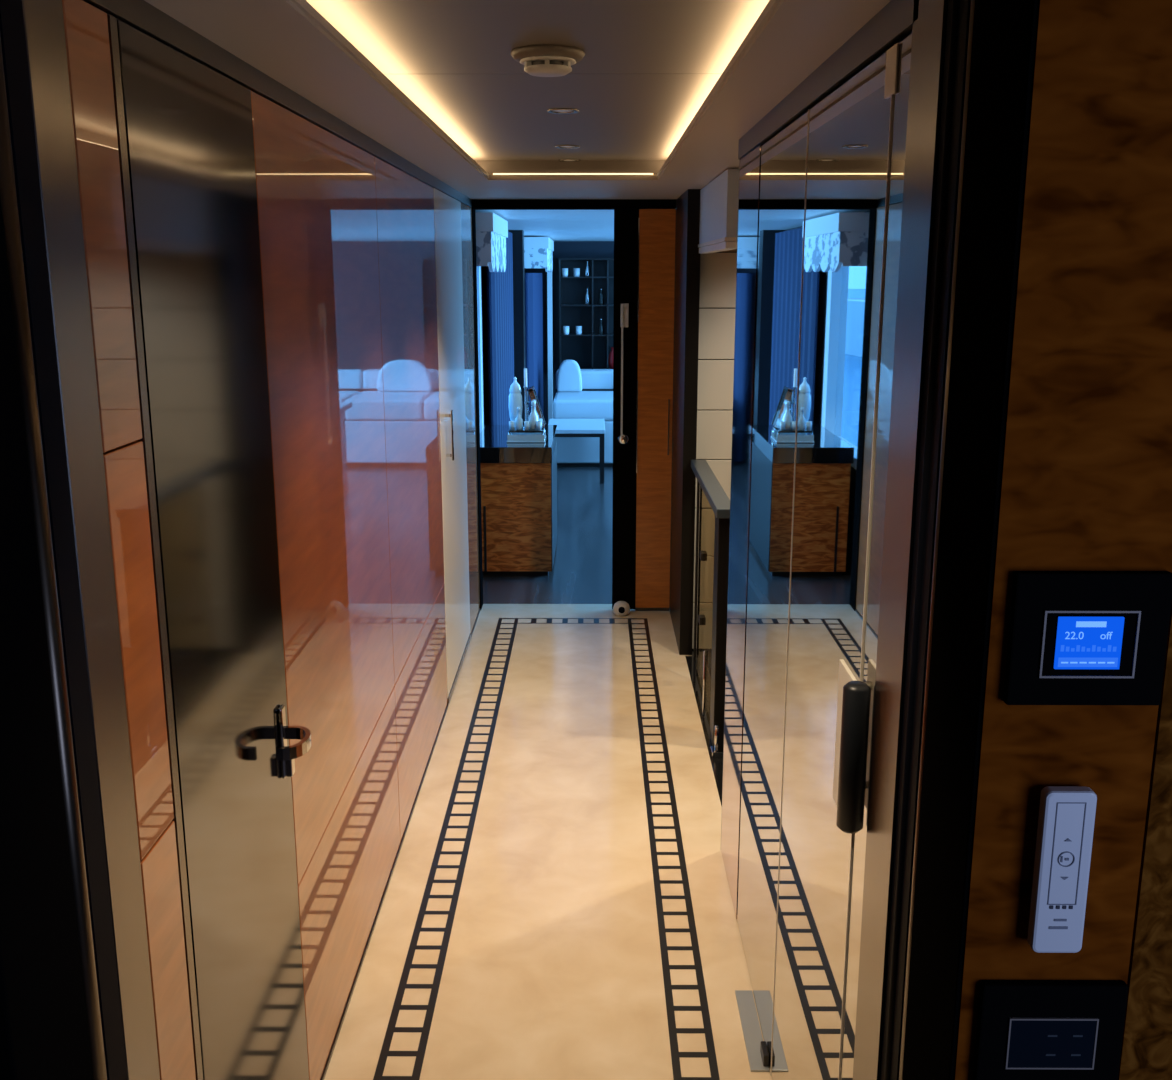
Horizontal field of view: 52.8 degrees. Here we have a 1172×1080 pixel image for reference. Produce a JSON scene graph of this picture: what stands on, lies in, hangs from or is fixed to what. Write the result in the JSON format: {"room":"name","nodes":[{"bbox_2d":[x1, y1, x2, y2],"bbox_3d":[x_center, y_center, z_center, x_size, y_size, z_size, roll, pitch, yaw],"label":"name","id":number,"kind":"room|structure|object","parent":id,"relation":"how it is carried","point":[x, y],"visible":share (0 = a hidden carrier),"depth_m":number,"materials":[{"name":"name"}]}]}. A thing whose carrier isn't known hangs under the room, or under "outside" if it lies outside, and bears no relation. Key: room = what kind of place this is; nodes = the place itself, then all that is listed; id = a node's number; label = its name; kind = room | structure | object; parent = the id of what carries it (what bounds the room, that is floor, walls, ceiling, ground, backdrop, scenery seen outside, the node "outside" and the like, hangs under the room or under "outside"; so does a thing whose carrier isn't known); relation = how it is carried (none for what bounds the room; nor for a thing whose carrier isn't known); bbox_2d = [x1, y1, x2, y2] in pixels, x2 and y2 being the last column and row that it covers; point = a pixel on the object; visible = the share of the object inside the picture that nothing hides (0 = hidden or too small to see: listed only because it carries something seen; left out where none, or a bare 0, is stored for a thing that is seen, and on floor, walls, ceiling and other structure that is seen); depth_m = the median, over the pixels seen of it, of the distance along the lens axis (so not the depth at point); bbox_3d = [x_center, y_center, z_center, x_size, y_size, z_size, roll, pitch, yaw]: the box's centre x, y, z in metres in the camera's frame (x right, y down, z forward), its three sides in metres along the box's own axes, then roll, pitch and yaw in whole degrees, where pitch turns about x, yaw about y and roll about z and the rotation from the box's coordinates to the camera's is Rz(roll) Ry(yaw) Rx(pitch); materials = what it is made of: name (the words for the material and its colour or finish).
{"room":"yacht hallway","nodes":[
{"label":"yacht hallway","id":0,"kind":"room"},
{"bbox_2d":[22,0,479,1079],"bbox_3d":[-0.605,-0.112,3.480,0.120,1.982,4.790,0,13,0],"label":"wall","id":1,"kind":"structure","parent":0,"point":[347,235],"depth_m":2.30,"materials":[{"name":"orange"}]},
{"bbox_2d":[0,0,127,1079],"bbox_3d":[-0.538,0.417,1.191,0.102,1.960,0.372,0,13,0],"label":"door frame","id":2,"kind":"structure","parent":1,"relation":"attached to","point":[60,1010],"depth_m":1.12,"materials":[{"name":"black"}]},
{"bbox_2d":[107,14,310,1079],"bbox_3d":[-0.531,0.264,1.875,0.082,1.933,0.583,0,13,0],"label":"door","id":3,"kind":"structure","parent":1,"relation":"in","point":[184,127],"depth_m":1.77,"materials":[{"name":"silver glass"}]},
{"bbox_2d":[83,0,471,206],"bbox_3d":[-0.552,-1.051,3.221,0.022,0.035,4.640,0,13,0],"label":"trim","id":4,"kind":"structure","parent":1,"relation":"attached to","point":[141,15],"depth_m":1.89,"materials":[{"name":"grey metal"}]},
{"bbox_2d":[320,609,479,1079],"bbox_3d":[-0.553,0.860,3.653,0.021,0.010,4.640,0,13,0],"label":"baseboard","id":5,"kind":"structure","parent":1,"relation":"attached to","point":[422,780],"depth_m":3.12,"materials":[{"name":"grey metal"}]},
{"bbox_2d":[434,188,470,702],"bbox_3d":[-0.531,-0.401,4.819,0.047,1.935,0.864,0,13,0],"label":"door","id":6,"kind":"structure","parent":1,"relation":"in","point":[447,210],"depth_m":4.75,"materials":[{"name":"white paint"}]},
{"bbox_2d":[481,266,524,426],"bbox_3d":[-0.697,-1.372,9.080,0.100,1.968,6.690,0,13,0],"label":"wall","id":7,"kind":"structure","parent":0,"point":[483,268],"depth_m":7.62,"materials":[{"name":"black"}]},
{"bbox_2d":[477,266,483,432],"bbox_3d":[-0.699,-1.125,6.783,0.102,1.300,1.120,0,13,0],"label":"window","id":8,"kind":"structure","parent":7,"relation":"in","point":[479,306],"depth_m":7.24,"materials":[{"name":"white paint"}]},
{"bbox_2d":[475,213,507,271],"bbox_3d":[-0.562,-1.667,6.665,0.168,0.300,1.090,0,13,0],"label":"valance","id":9,"kind":"object","parent":7,"relation":"attached to","point":[491,229],"visible":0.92,"depth_m":6.17,"materials":[{"name":"white fabric"}]},
{"bbox_2d":[524,237,553,271],"bbox_3d":[-0.477,-2.648,10.989,0.308,0.295,1.420,0,13,0],"label":"valance","id":10,"kind":"object","parent":7,"relation":"attached to","point":[538,251],"visible":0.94,"depth_m":10.31,"materials":[{"name":"white fabric"}]},
{"bbox_2d":[508,230,525,424],"bbox_3d":[-0.563,-1.412,9.260,0.165,1.968,0.200,0,13,0],"label":"pier","id":11,"kind":"object","parent":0,"point":[517,235],"visible":0.29,"depth_m":9.08,"materials":[{"name":"black"}]},
{"bbox_2d":[144,0,890,240],"bbox_3d":[1.214,-1.860,6.554,4.250,0.099,11.580,0,13,0],"label":"ceiling","id":12,"kind":"structure","parent":0,"point":[669,90],"depth_m":2.29,"materials":[{"name":"beige paint"}]},
{"bbox_2d":[486,231,513,424],"bbox_3d":[-0.588,-1.186,8.276,0.072,1.920,1.740,0,13,0],"label":"curtain","id":13,"kind":"object","parent":12,"relation":"hanging from","point":[499,285],"visible":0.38,"depth_m":7.76,"materials":[{"name":"blue fabric"}]},
{"bbox_2d":[524,273,542,416],"bbox_3d":[-0.501,-1.683,11.131,0.132,1.630,1.750,0,13,0],"label":"curtain","id":14,"kind":"object","parent":12,"relation":"hanging from","point":[533,281],"visible":0.62,"depth_m":10.34,"materials":[{"name":"blue fabric"}]},
{"bbox_2d":[511,45,584,76],"bbox_3d":[-0.070,-0.873,2.161,0.136,0.041,0.136,0,13,0],"label":"smoke detector","id":15,"kind":"object","parent":12,"relation":"attached to","point":[538,60],"visible":1,"depth_m":2.12,"materials":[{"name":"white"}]},
{"bbox_2d":[547,108,578,113],"bbox_3d":[-0.057,-1.067,2.937,0.082,0.004,0.082,0,13,0],"label":"recessed light","id":16,"kind":"object","parent":12,"relation":"in","point":[555,110],"visible":1,"depth_m":2.93,"materials":[{"name":"silver metal"}]},
{"bbox_2d":[555,145,579,148],"bbox_3d":[-0.059,-1.255,3.766,0.082,0.004,0.082,0,13,0],"label":"recessed light","id":17,"kind":"object","parent":12,"relation":"in","point":[556,146],"visible":1,"depth_m":3.76,"materials":[{"name":"silver metal"}]},
{"bbox_2d":[558,159,580,161],"bbox_3d":[-0.059,-1.359,4.225,0.082,0.004,0.082,0,13,0],"label":"recessed light","id":18,"kind":"object","parent":12,"relation":"in","point":[560,160],"visible":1,"depth_m":4.21,"materials":[{"name":"silver metal"}]},
{"bbox_2d":[493,173,652,174],"bbox_3d":[-0.046,-1.317,4.249,0.576,0.006,0.008,0,13,0],"label":"led strip","id":19,"kind":"object","parent":12,"relation":"attached to","point":[493,173],"visible":1,"depth_m":4.24,"materials":[{"name":"beige plastic"}]},
{"bbox_2d":[698,169,738,253],"bbox_3d":[0.480,-1.194,4.359,0.048,0.250,1.075,0,13,0],"label":"fascia","id":20,"kind":"object","parent":12,"relation":"attached to","point":[718,230],"visible":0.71,"depth_m":4.03,"materials":[{"name":"beige paint"}]},
{"bbox_2d":[324,467,771,1079],"bbox_3d":[1.214,0.147,7.008,4.250,0.080,11.580,0,13,0],"label":"floor","id":21,"kind":"structure","parent":0,"point":[557,904],"depth_m":3.34,"materials":[{"name":"beige stone"}]},
{"bbox_2d":[480,425,556,575],"bbox_3d":[-0.404,-0.253,6.953,0.443,0.732,0.970,0,13,0],"label":"sideboard","id":22,"kind":"object","parent":21,"relation":"on","point":[519,480],"visible":0.79,"depth_m":6.51,"materials":[{"name":"brown wood"}]},
{"bbox_2d":[480,425,556,462],"bbox_3d":[-0.404,-0.567,6.882,0.443,0.088,0.970,0,13,0],"label":"countertop","id":23,"kind":"structure","parent":22,"relation":"on","point":[494,447],"depth_m":6.42,"materials":[{"name":"black glass"}]},
{"bbox_2d":[507,426,546,442],"bbox_3d":[-0.334,-0.597,6.665,0.215,0.066,0.220,0,13,0],"label":"display tray","id":24,"kind":"object","parent":22,"relation":"on","point":[514,436],"visible":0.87,"depth_m":6.56,"materials":[{"name":"silver metal"}]},
{"bbox_2d":[509,421,513,429],"bbox_3d":[-0.414,-0.637,6.576,0.032,0.050,0.032,0,13,0],"label":"tumbler","id":25,"kind":"object","parent":24,"relation":"on","point":[511,423],"visible":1,"depth_m":6.56,"materials":[{"name":"clear glass"}]},
{"bbox_2d":[508,377,522,427],"bbox_3d":[-0.398,-0.776,6.650,0.080,0.288,0.079,0,13,0],"label":"lidded jar","id":26,"kind":"object","parent":24,"relation":"on","point":[515,396],"visible":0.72,"depth_m":6.62,"materials":[{"name":"white ceramic"}]},
{"bbox_2d":[515,407,522,429],"bbox_3d":[-0.374,-0.679,6.580,0.041,0.130,0.041,5,14,22],"label":"decanter","id":27,"kind":"object","parent":24,"relation":"on","point":[518,421],"visible":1,"depth_m":6.57,"materials":[{"name":"clear glass"}]},
{"bbox_2d":[523,368,527,428],"bbox_3d":[-0.338,-0.793,6.620,0.044,0.335,0.043,0,13,0],"label":"candlestick","id":28,"kind":"object","parent":24,"relation":"on","point":[525,369],"visible":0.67,"depth_m":6.61,"materials":[{"name":"silver metal"}]},
{"bbox_2d":[524,368,526,386],"bbox_3d":[-0.338,-0.907,6.594,0.018,0.100,0.018,0,13,0],"label":"candle","id":29,"kind":"object","parent":28,"relation":"on","point":[525,369],"depth_m":6.59,"materials":[{"name":"white wax"}]},
{"bbox_2d":[524,421,529,430],"bbox_3d":[-0.330,-0.636,6.572,0.032,0.050,0.032,0,13,0],"label":"tumbler","id":30,"kind":"object","parent":24,"relation":"on","point":[526,423],"visible":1,"depth_m":6.56,"materials":[{"name":"clear glass"}]},
{"bbox_2d":[527,391,528,420],"bbox_3d":[-0.333,-0.745,6.713,0.044,0.200,0.043,0,13,0],"label":"candlestick","id":31,"kind":"object","parent":24,"relation":"on","point":[527,391],"visible":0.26,"depth_m":6.70,"materials":[{"name":"silver metal"}]},
{"bbox_2d":[528,401,537,429],"bbox_3d":[-0.294,-0.698,6.590,0.052,0.162,0.052,5,14,22],"label":"decanter","id":32,"kind":"object","parent":24,"relation":"on","point":[533,417],"visible":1,"depth_m":6.58,"materials":[{"name":"clear glass"}]},
{"bbox_2d":[528,386,545,427],"bbox_3d":[-0.278,-0.753,6.680,0.095,0.227,0.136,0,13,0],"label":"picture frame","id":33,"kind":"object","parent":24,"relation":"on","point":[531,390],"visible":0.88,"depth_m":6.62,"materials":[{"name":"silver glass"}]},
{"bbox_2d":[536,421,541,430],"bbox_3d":[-0.262,-0.636,6.573,0.032,0.050,0.032,0,13,0],"label":"tumbler","id":34,"kind":"object","parent":24,"relation":"on","point":[538,423],"visible":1,"depth_m":6.56,"materials":[{"name":"clear glass"}]},
{"bbox_2d":[547,272,552,422],"bbox_3d":[-0.367,-1.917,12.098,0.045,1.700,0.160,0,13,0],"label":"pilaster","id":35,"kind":"object","parent":21,"relation":"on","point":[549,274],"visible":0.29,"depth_m":12.02,"materials":[{"name":"white paint"}]},
{"bbox_2d":[548,419,604,483],"bbox_3d":[-0.080,-0.747,9.808,0.468,0.436,0.740,0,13,0],"label":"coffee table","id":36,"kind":"object","parent":21,"relation":"on","point":[565,427],"visible":0.66,"depth_m":9.48,"materials":[{"name":"white wood"}]},
{"bbox_2d":[553,369,612,466],"bbox_3d":[0.740,-1.125,10.722,2.045,0.769,1.080,0,13,0],"label":"sofa","id":37,"kind":"object","parent":21,"relation":"on","point":[595,400],"visible":0.16,"depth_m":10.26,"materials":[{"name":"grey fabric"}]},
{"bbox_2d":[557,360,581,391],"bbox_3d":[-0.152,-1.507,10.825,0.234,0.290,0.110,0,13,0],"label":"cushion","id":38,"kind":"object","parent":37,"relation":"on","point":[569,377],"visible":1,"depth_m":10.78,"materials":[{"name":"grey fabric"}]},
{"bbox_2d":[553,391,612,420],"bbox_3d":[0.055,-1.206,10.569,0.678,0.183,0.810,0,13,0],"label":"seat cushion","id":39,"kind":"object","parent":37,"relation":"on","point":[583,404],"depth_m":10.18,"materials":[{"name":"grey fabric"}]},
{"bbox_2d":[556,369,612,388],"bbox_3d":[0.058,-1.418,11.098,0.678,0.363,0.225,0,13,0],"label":"cushion","id":40,"kind":"object","parent":37,"relation":"on","point":[591,378],"depth_m":10.97,"materials":[{"name":"grey fabric"}]},
{"bbox_2d":[613,601,629,615],"bbox_3d":[0.175,0.337,5.833,0.084,0.068,0.092,0,13,0],"label":"door stop","id":41,"kind":"object","parent":21,"relation":"on","point":[620,608],"visible":1,"depth_m":5.81,"materials":[{"name":"white metal"}]},
{"bbox_2d":[685,651,722,805],"bbox_3d":[0.477,0.836,4.472,0.084,0.296,1.760,0,13,0],"label":"curb","id":42,"kind":"object","parent":21,"relation":"attached to","point":[697,681],"visible":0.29,"depth_m":4.68,"materials":[{"name":"black"}]},
{"bbox_2d":[691,460,729,757],"bbox_3d":[0.476,0.210,4.579,0.064,0.878,1.125,0,13,0],"label":"cabinet","id":43,"kind":"object","parent":42,"relation":"on","point":[707,481],"visible":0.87,"depth_m":4.15,"materials":[{"name":"grey"}]},
{"bbox_2d":[525,241,613,424],"bbox_3d":[1.248,-2.119,12.381,4.250,1.968,0.100,0,13,0],"label":"wall","id":44,"kind":"structure","parent":0,"point":[562,249],"depth_m":12.21,"materials":[{"name":"black"}]},
{"bbox_2d":[559,258,613,368],"bbox_3d":[0.209,-2.320,12.157,0.965,1.140,0.250,0,13,0],"label":"display cabinet","id":45,"kind":"object","parent":44,"relation":"attached to","point":[590,350],"visible":0.52,"depth_m":12.23,"materials":[{"name":"black wood"}]},
{"bbox_2d":[562,268,567,276],"bbox_3d":[-0.214,-2.726,12.026,0.064,0.085,0.064,0,13,0],"label":"cup","id":46,"kind":"object","parent":45,"relation":"on","point":[564,270],"visible":1,"depth_m":12.00,"materials":[{"name":"white ceramic"}]},
{"bbox_2d":[563,326,568,334],"bbox_3d":[-0.204,-2.160,12.154,0.064,0.085,0.064,0,13,0],"label":"cup","id":47,"kind":"object","parent":45,"relation":"on","point":[565,328],"visible":1,"depth_m":12.13,"materials":[{"name":"white ceramic"}]},
{"bbox_2d":[574,268,579,276],"bbox_3d":[-0.094,-2.726,12.026,0.064,0.085,0.064,0,13,0],"label":"cup","id":48,"kind":"object","parent":45,"relation":"on","point":[576,270],"visible":1,"depth_m":12.00,"materials":[{"name":"white ceramic"}]},
{"bbox_2d":[576,326,581,334],"bbox_3d":[-0.074,-2.160,12.154,0.064,0.085,0.064,0,13,0],"label":"cup","id":49,"kind":"object","parent":45,"relation":"on","point":[578,328],"visible":1,"depth_m":12.13,"materials":[{"name":"white ceramic"}]},
{"bbox_2d":[560,277,613,277],"bbox_3d":[0.216,-2.685,12.064,0.951,0.012,0.200,0,13,0],"label":"shelf","id":50,"kind":"object","parent":45,"relation":"attached to","point":[560,277],"depth_m":11.97,"materials":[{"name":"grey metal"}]},
{"bbox_2d":[560,304,613,305],"bbox_3d":[0.216,-2.412,12.126,0.951,0.012,0.200,0,13,0],"label":"shelf","id":51,"kind":"object","parent":45,"relation":"attached to","point":[560,304],"depth_m":12.03,"materials":[{"name":"black wood"}]},
{"bbox_2d":[561,334,612,335],"bbox_3d":[0.216,-2.119,12.192,0.951,0.012,0.200,0,13,0],"label":"shelf","id":52,"kind":"object","parent":45,"relation":"attached to","point":[561,334],"depth_m":12.10,"materials":[{"name":"black wood"}]},
{"bbox_2d":[585,260,589,276],"bbox_3d":[0.016,-2.765,12.016,0.048,0.165,0.048,0,13,0],"label":"bottle","id":53,"kind":"object","parent":45,"relation":"on","point":[587,268],"visible":1,"depth_m":12.00,"materials":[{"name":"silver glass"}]},
{"bbox_2d":[585,288,589,304],"bbox_3d":[0.016,-2.491,12.078,0.048,0.165,0.048,0,13,0],"label":"bottle","id":54,"kind":"object","parent":45,"relation":"on","point":[587,296],"visible":1,"depth_m":12.07,"materials":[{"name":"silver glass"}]},
{"bbox_2d":[599,318,603,334],"bbox_3d":[0.156,-2.199,12.143,0.048,0.165,0.048,0,13,0],"label":"bottle","id":55,"kind":"object","parent":45,"relation":"on","point":[601,327],"visible":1,"depth_m":12.13,"materials":[{"name":"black glass"}]},
{"bbox_2d":[599,288,603,304],"bbox_3d":[0.156,-2.491,12.077,0.048,0.165,0.048,0,13,0],"label":"bottle","id":56,"kind":"object","parent":45,"relation":"on","point":[601,297],"visible":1,"depth_m":12.06,"materials":[{"name":"clear glass"}]},
{"bbox_2d":[608,347,612,368],"bbox_3d":[0.296,-1.887,12.234,0.130,0.220,0.130,0,13,0],"label":"vase","id":57,"kind":"object","parent":45,"relation":"in","point":[610,361],"visible":0.34,"depth_m":12.19,"materials":[{"name":"red glass"}]},
{"bbox_2d":[669,230,675,607],"bbox_3d":[1.208,-0.687,5.753,4.250,2.100,0.080,0,13,0],"label":"wall","id":58,"kind":"structure","parent":0,"point":[675,230],"depth_m":5.74,"materials":[{"name":"black"}]},
{"bbox_2d":[470,199,675,609],"bbox_3d":[-0.107,-0.624,5.742,1.050,1.982,0.145,0,13,0],"label":"door frame","id":59,"kind":"structure","parent":58,"relation":"attached to","point":[477,204],"depth_m":5.46,"materials":[{"name":"black"}]},
{"bbox_2d":[612,209,675,610],"bbox_3d":[0.274,-0.592,5.693,0.286,1.938,0.070,0,13,0],"label":"door","id":60,"kind":"structure","parent":58,"relation":"in","point":[644,239],"depth_m":5.67,"materials":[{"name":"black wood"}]},
{"bbox_2d":[670,189,700,654],"bbox_3d":[0.444,-0.532,5.338,0.056,1.982,0.678,0,13,0],"label":"door frame","id":61,"kind":"object","parent":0,"point":[687,260],"visible":0.93,"depth_m":5.09,"materials":[{"name":"black"}]},
{"bbox_2d":[692,249,736,676],"bbox_3d":[1.025,-0.335,5.147,1.109,2.282,0.080,0,13,0],"label":"wall","id":62,"kind":"structure","parent":0,"point":[718,270],"depth_m":5.05,"materials":[{"name":"beige tile"}]},
{"bbox_2d":[721,0,947,1079],"bbox_3d":[0.422,0.144,2.348,0.074,1.982,1.822,0,13,0],"label":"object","id":63,"kind":"structure","parent":0,"point":[772,176],"depth_m":2.24,"materials":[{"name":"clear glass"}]},
{"bbox_2d":[735,43,898,1079],"bbox_3d":[0.372,0.232,2.083,0.050,1.928,0.985,0,13,0],"label":"door","id":64,"kind":"structure","parent":63,"relation":"in","point":[827,712],"depth_m":1.87,"materials":[{"name":"clear glass"}]},
{"bbox_2d":[738,0,918,159],"bbox_3d":[0.393,-0.810,2.185,0.016,0.048,1.720,0,13,0],"label":"trim","id":65,"kind":"structure","parent":63,"relation":"attached to","point":[893,23],"depth_m":1.78,"materials":[{"name":"beige paint"}]},
{"bbox_2d":[880,0,1039,1079],"bbox_3d":[0.362,0.408,1.233,0.101,1.960,0.466,0,13,0],"label":"door frame","id":66,"kind":"structure","parent":63,"relation":"attached to","point":[990,45],"depth_m":1.00,"materials":[{"name":"black"}]},
{"bbox_2d":[955,0,1171,1079],"bbox_3d":[1.010,0.367,1.051,1.391,2.120,0.140,0,13,0],"label":"wall","id":67,"kind":"structure","parent":0,"point":[1086,485],"depth_m":0.89,"materials":[{"name":"brown wood"}]},
{"bbox_2d":[972,980,1127,1079],"bbox_3d":[0.388,0.418,0.989,0.120,0.104,0.012,0,13,0],"label":"panel","id":68,"kind":"object","parent":67,"relation":"attached to","point":[1027,1029],"visible":1,"depth_m":0.98,"materials":[{"name":"black"}]},
{"bbox_2d":[1027,786,1096,952],"bbox_3d":[0.382,0.265,0.949,0.041,0.141,0.020,0,13,0],"label":"remote control","id":69,"kind":"object","parent":67,"relation":"attached to","point":[1066,819],"visible":1,"depth_m":0.94,"materials":[{"name":"white plastic"}]},
{"bbox_2d":[1003,571,1171,704],"bbox_3d":[0.388,0.077,0.910,0.120,0.106,0.013,0,13,0],"label":"wall thermostat","id":70,"kind":"object","parent":67,"relation":"attached to","point":[1075,637],"visible":1,"depth_m":0.91,"materials":[{"name":"black plastic"}]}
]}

